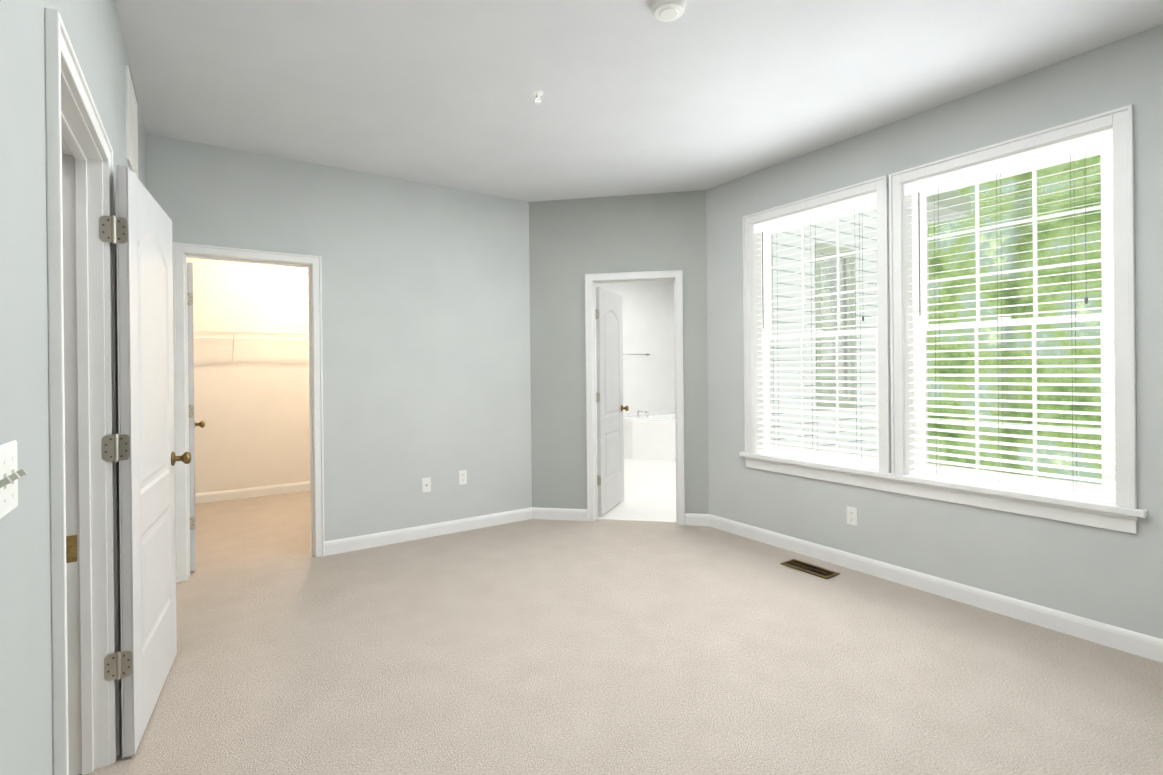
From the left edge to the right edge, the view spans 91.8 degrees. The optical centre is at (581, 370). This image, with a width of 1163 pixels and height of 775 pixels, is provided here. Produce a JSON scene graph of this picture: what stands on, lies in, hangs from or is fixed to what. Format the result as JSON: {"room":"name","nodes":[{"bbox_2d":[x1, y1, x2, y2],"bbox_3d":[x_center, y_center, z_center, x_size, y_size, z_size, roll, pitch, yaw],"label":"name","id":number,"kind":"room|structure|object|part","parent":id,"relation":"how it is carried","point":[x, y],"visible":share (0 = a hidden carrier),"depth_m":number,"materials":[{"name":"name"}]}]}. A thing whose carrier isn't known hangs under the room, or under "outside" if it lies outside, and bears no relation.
{"room":"empty bedroom","nodes":[
{"label":"empty bedroom","id":0,"kind":"room"},
{"bbox_2d":[0,0,145,774],"bbox_3d":[-1.990,-0.070,2.363,0.115,2.811,7.700,-1,0,-34],"label":"wall","id":1,"kind":"structure","parent":0,"point":[93,28],"depth_m":1.07,"materials":[{"name":"paint"}]},
{"bbox_2d":[0,440,26,519],"bbox_3d":[-0.920,0.178,0.906,0.025,0.116,0.162,-1,0,-34],"label":"switch plate","id":2,"kind":"object","parent":1,"relation":"attached to","point":[10,474],"visible":1,"depth_m":0.92,"materials":[{"name":"white plastic"}]},
{"bbox_2d":[66,535,76,562],"bbox_3d":[-1.144,0.399,1.258,0.028,0.060,0.001,-1,0,-34],"label":"strike plate","id":3,"kind":"object","parent":1,"relation":"attached to","point":[71,548],"visible":0.64,"depth_m":1.26,"materials":[{"name":"gold metal"}]},
{"bbox_2d":[44,8,119,774],"bbox_3d":[-1.430,0.282,1.540,0.161,2.099,0.912,-1,0,-34],"label":"door frame","id":4,"kind":"structure","parent":1,"relation":"attached to","point":[82,413],"depth_m":1.85,"materials":[{"name":"white wood"}]},
{"bbox_2d":[125,65,137,177],"bbox_3d":[-2.174,-1.163,2.727,0.010,0.420,0.460,-1,0,-34],"label":"air vent","id":5,"kind":"object","parent":1,"relation":"in","point":[131,131],"visible":0.96,"depth_m":2.66,"materials":[{"name":"white plastic"}]},
{"bbox_2d":[99,165,190,757],"bbox_3d":[-1.728,0.311,2.279,0.239,2.020,0.786,-1,0,-34],"label":"entry door","id":6,"kind":"structure","parent":1,"relation":"in","point":[137,231],"depth_m":2.09,"materials":[{"name":"paint"}]},
{"bbox_3d":[-1.894,0.405,2.579,0.179,0.066,0.102,-1,0,-34],"label":"knob","id":7,"kind":"part","parent":6,"relation":"part of","materials":[{"name":"gold metal"}]},
{"bbox_2d":[146,133,531,541],"bbox_3d":[-1.594,-0.076,4.303,2.716,2.811,0.115,-1,0,-34],"label":"wall","id":8,"kind":"structure","parent":0,"point":[426,328],"depth_m":4.35,"materials":[{"name":"paint"}]},
{"bbox_2d":[187,262,204,571],"bbox_3d":[-2.781,0.309,4.003,0.179,2.040,0.777,-1,0,-34],"label":"closet door","id":9,"kind":"structure","parent":8,"relation":"in","point":[193,424],"depth_m":3.72,"materials":[{"name":"paint"}]},
{"bbox_3d":[-2.971,0.413,4.285,0.179,0.066,0.097,-1,0,-34],"label":"knob","id":10,"kind":"part","parent":9,"relation":"part of","materials":[{"name":"gold metal"}]},
{"bbox_2d":[172,242,324,582],"bbox_3d":[-2.252,0.263,3.857,0.864,2.147,0.161,-1,0,-34],"label":"door frame","id":11,"kind":"structure","parent":8,"relation":"attached to","point":[182,253],"depth_m":3.70,"materials":[{"name":"white wood"}]},
{"bbox_2d":[422,477,430,492],"bbox_3d":[-1.230,0.910,4.471,0.070,0.116,0.007,-1,0,-34],"label":"outlet","id":12,"kind":"object","parent":8,"relation":"attached to","point":[426,484],"visible":1,"depth_m":4.47,"materials":[{"name":"white plastic"}]},
{"bbox_2d":[459,470,466,484],"bbox_3d":[-0.978,0.882,4.642,0.070,0.116,0.007,-1,0,-34],"label":"outlet","id":13,"kind":"object","parent":8,"relation":"attached to","point":[462,477],"visible":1,"depth_m":4.64,"materials":[{"name":"white plastic"}]},
{"bbox_2d":[187,258,674,493],"bbox_3d":[-1.788,-0.079,7.217,8.260,2.811,0.115,-1,0,-34],"label":"wall","id":14,"kind":"structure","parent":0,"point":[252,405],"depth_m":6.06,"materials":[{"name":"paint"}]},
{"bbox_2d":[194,330,308,360],"bbox_3d":[-2.413,-0.255,5.420,2.577,0.306,2.154,-1,0,-34],"label":"wire closet shelf","id":15,"kind":"object","parent":14,"relation":"attached to","point":[255,332],"visible":0.25,"depth_m":5.78,"materials":[{"name":"white metal"}]},
{"bbox_2d":[195,481,310,503],"bbox_3d":[-3.006,1.290,6.309,2.600,0.100,0.013,-1,0,-34],"label":"baseboard","id":16,"kind":"structure","parent":14,"relation":"attached to","point":[248,492],"depth_m":5.96,"materials":[{"name":"white wood"}]},
{"bbox_2d":[623,353,649,355],"bbox_3d":[0.819,-0.252,8.875,0.644,0.044,0.062,-1,0,-34],"label":"towel rail","id":17,"kind":"object","parent":14,"relation":"attached to","point":[646,354],"visible":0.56,"depth_m":8.89,"materials":[{"name":"silver metal"}]},
{"bbox_2d":[529,190,708,513],"bbox_3d":[0.312,-0.096,4.916,1.737,2.811,0.115,-1,0,11],"label":"wall","id":18,"kind":"structure","parent":0,"point":[572,242],"depth_m":4.92,"materials":[{"name":"paint"}]},
{"bbox_2d":[595,287,628,515],"bbox_3d":[0.258,0.277,5.351,0.638,2.040,0.466,-1,0,-34],"label":"bathroom door","id":19,"kind":"structure","parent":18,"relation":"in","point":[609,395],"depth_m":5.25,"materials":[{"name":"paint"}]},
{"bbox_3d":[0.383,0.377,5.616,0.136,0.066,0.166,-1,0,-34],"label":"knob","id":20,"kind":"part","parent":19,"relation":"part of","materials":[{"name":"gold metal"}]},
{"bbox_2d":[585,270,684,525],"bbox_3d":[0.463,0.234,4.888,0.834,2.147,0.161,-1,0,11],"label":"door frame","id":21,"kind":"structure","parent":18,"relation":"attached to","point":[592,280],"depth_m":4.85,"materials":[{"name":"white wood"}]},
{"bbox_2d":[119,507,1162,734],"bbox_3d":[0.344,1.263,2.415,3.787,0.100,5.182,-1,0,-34],"label":"baseboard","id":22,"kind":"structure","parent":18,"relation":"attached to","point":[1133,642],"depth_m":3.58,"materials":[{"name":"white wood"}]},
{"bbox_2d":[79,490,1162,774],"bbox_3d":[-0.892,1.354,3.098,5.103,0.060,7.930,-1,0,-34],"label":"floor carpet","id":23,"kind":"object","parent":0,"point":[583,648],"visible":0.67,"depth_m":2.48,"materials":[{"name":"beige carpet"}]},
{"bbox_2d":[781,559,839,578],"bbox_3d":[1.486,1.293,3.675,0.145,0.010,0.335,-1,0,-34],"label":"air vent register","id":24,"kind":"object","parent":23,"relation":"on","point":[812,569],"visible":1,"depth_m":3.66,"materials":[{"name":"gold metal"}]},
{"bbox_2d":[597,458,675,522],"bbox_3d":[0.932,1.328,6.802,4.245,0.064,3.609,-1,0,-34],"label":"floor","id":25,"kind":"structure","parent":0,"point":[649,490],"depth_m":5.94,"materials":[{"name":"white tile"}]},
{"bbox_2d":[623,411,675,459],"bbox_3d":[1.473,0.948,8.438,1.500,0.681,1.500,-1,0,-34],"label":"bathtub","id":26,"kind":"object","parent":25,"relation":"on","point":[648,436],"visible":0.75,"depth_m":8.15,"materials":[{"name":"ceramic"}]},
{"bbox_2d":[627,411,648,417],"bbox_3d":[0.862,0.663,8.546,0.262,0.100,0.248,-1,0,-34],"label":"faucet","id":27,"kind":"object","parent":26,"relation":"on","point":[646,412],"depth_m":8.54,"materials":[{"name":"silver metal"}]},
{"bbox_2d":[116,0,1162,201],"bbox_3d":[0.405,-1.551,3.991,8.535,0.100,7.930,-1,0,-34],"label":"ceiling","id":28,"kind":"structure","parent":0,"point":[637,97],"depth_m":2.86,"materials":[{"name":"paint"}]},
{"bbox_2d":[532,90,542,104],"bbox_3d":[-0.234,-1.466,3.035,0.060,0.054,0.060,-1,0,-34],"label":"sprinkler","id":29,"kind":"object","parent":28,"relation":"attached to","point":[537,93],"visible":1,"depth_m":3.03,"materials":[{"name":"white metal"}]},
{"bbox_2d":[651,0,685,21],"bbox_3d":[0.357,-1.478,2.310,0.140,0.040,0.140,-1,0,-34],"label":"smoke detector","id":30,"kind":"object","parent":28,"relation":"attached to","point":[667,10],"visible":1,"depth_m":2.29,"materials":[{"name":"white plastic"}]},
{"bbox_2d":[772,210,876,456],"bbox_3d":[2.288,1.323,6.036,3.177,5.930,1.189,-1,0,-34],"label":"siding","id":31,"kind":"object","parent":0,"point":[872,227],"depth_m":5.23,"materials":[{"name":"grey plastic"}]},
{"bbox_2d":[814,241,855,410],"bbox_3d":[2.809,1.318,5.740,1.574,5.930,0.134,-1,0,-34],"label":"window frame","id":32,"kind":"structure","parent":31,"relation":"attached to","point":[849,308],"depth_m":5.43,"materials":[{"name":"white wood"}]},
{"bbox_2d":[872,191,970,224],"bbox_3d":[2.292,-1.717,5.758,3.327,0.190,1.689,-1,0,-34],"label":"roof eave","id":33,"kind":"object","parent":31,"relation":"attached to","point":[957,209],"depth_m":5.84},
{"bbox_2d":[821,253,847,399],"bbox_3d":[2.312,-0.117,5.468,2.607,2.811,0.160,-1,0,-34],"label":"wall","id":34,"kind":"structure","parent":0,"point":[845,317],"depth_m":5.60,"materials":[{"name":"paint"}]},
{"bbox_2d":[821,254,844,399],"bbox_3d":[2.398,-0.412,5.503,0.480,1.400,0.060,-1,0,-34],"label":"window","id":35,"kind":"structure","parent":34,"relation":"in","point":[833,277],"depth_m":5.54,"materials":[{"name":"glass"}]},
{"bbox_3d":[2.398,-0.412,5.503,0.400,1.320,0.004,-1,0,-34],"label":"glass","id":36,"kind":"part","parent":35,"relation":"part of","materials":[{"name":"clear glass"}]},
{"bbox_2d":[706,24,1162,638],"bbox_3d":[2.268,-0.113,3.065,0.160,2.811,4.091,-1,0,-34],"label":"wall","id":37,"kind":"structure","parent":0,"point":[1104,576],"depth_m":3.06,"materials":[{"name":"paint"}]},
{"bbox_2d":[761,204,878,465],"bbox_3d":[1.694,-0.245,3.999,0.058,1.755,0.960,-1,0,-34],"label":"window","id":38,"kind":"structure","parent":37,"relation":"in","point":[768,262],"depth_m":4.10,"materials":[{"name":"plastic"}]},
{"bbox_2d":[754,192,878,468],"bbox_3d":[1.625,-0.246,3.952,0.088,1.750,0.956,-1,0,-34],"label":"window blind","id":39,"kind":"object","parent":38,"relation":"attached to","point":[840,206],"visible":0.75,"depth_m":3.91,"materials":[{"name":"white plastic"}]},
{"bbox_2d":[847,506,856,525],"bbox_3d":[1.764,0.952,3.678,0.007,0.116,0.070,-1,0,-34],"label":"outlet","id":40,"kind":"object","parent":37,"relation":"attached to","point":[853,516],"visible":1,"depth_m":3.68,"materials":[{"name":"white plastic"}]},
{"bbox_2d":[739,104,1147,533],"bbox_3d":[1.941,-0.226,3.502,0.206,1.943,2.276,-1,0,-34],"label":"window","id":41,"kind":"structure","parent":37,"relation":"in","point":[1104,207],"depth_m":3.18,"materials":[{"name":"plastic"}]},
{"bbox_2d":[905,129,1114,502],"bbox_3d":[2.247,-0.251,3.033,0.088,1.750,0.936,-1,0,-34],"label":"window blind","id":42,"kind":"object","parent":41,"relation":"attached to","point":[1072,146],"visible":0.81,"depth_m":2.96,"materials":[{"name":"white plastic"}]},
{"label":"outside","id":43,"kind":"structure","parent":0,"visible":0},
{"bbox_2d":[927,155,1101,483],"bbox_3d":[3.727,-2.236,11.916,14.100,25.000,44.100,-1,0,-34],"label":"trees","id":44,"kind":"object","parent":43,"point":[1056,232],"depth_m":13.86,"materials":[{"name":"green plant"}]}
]}

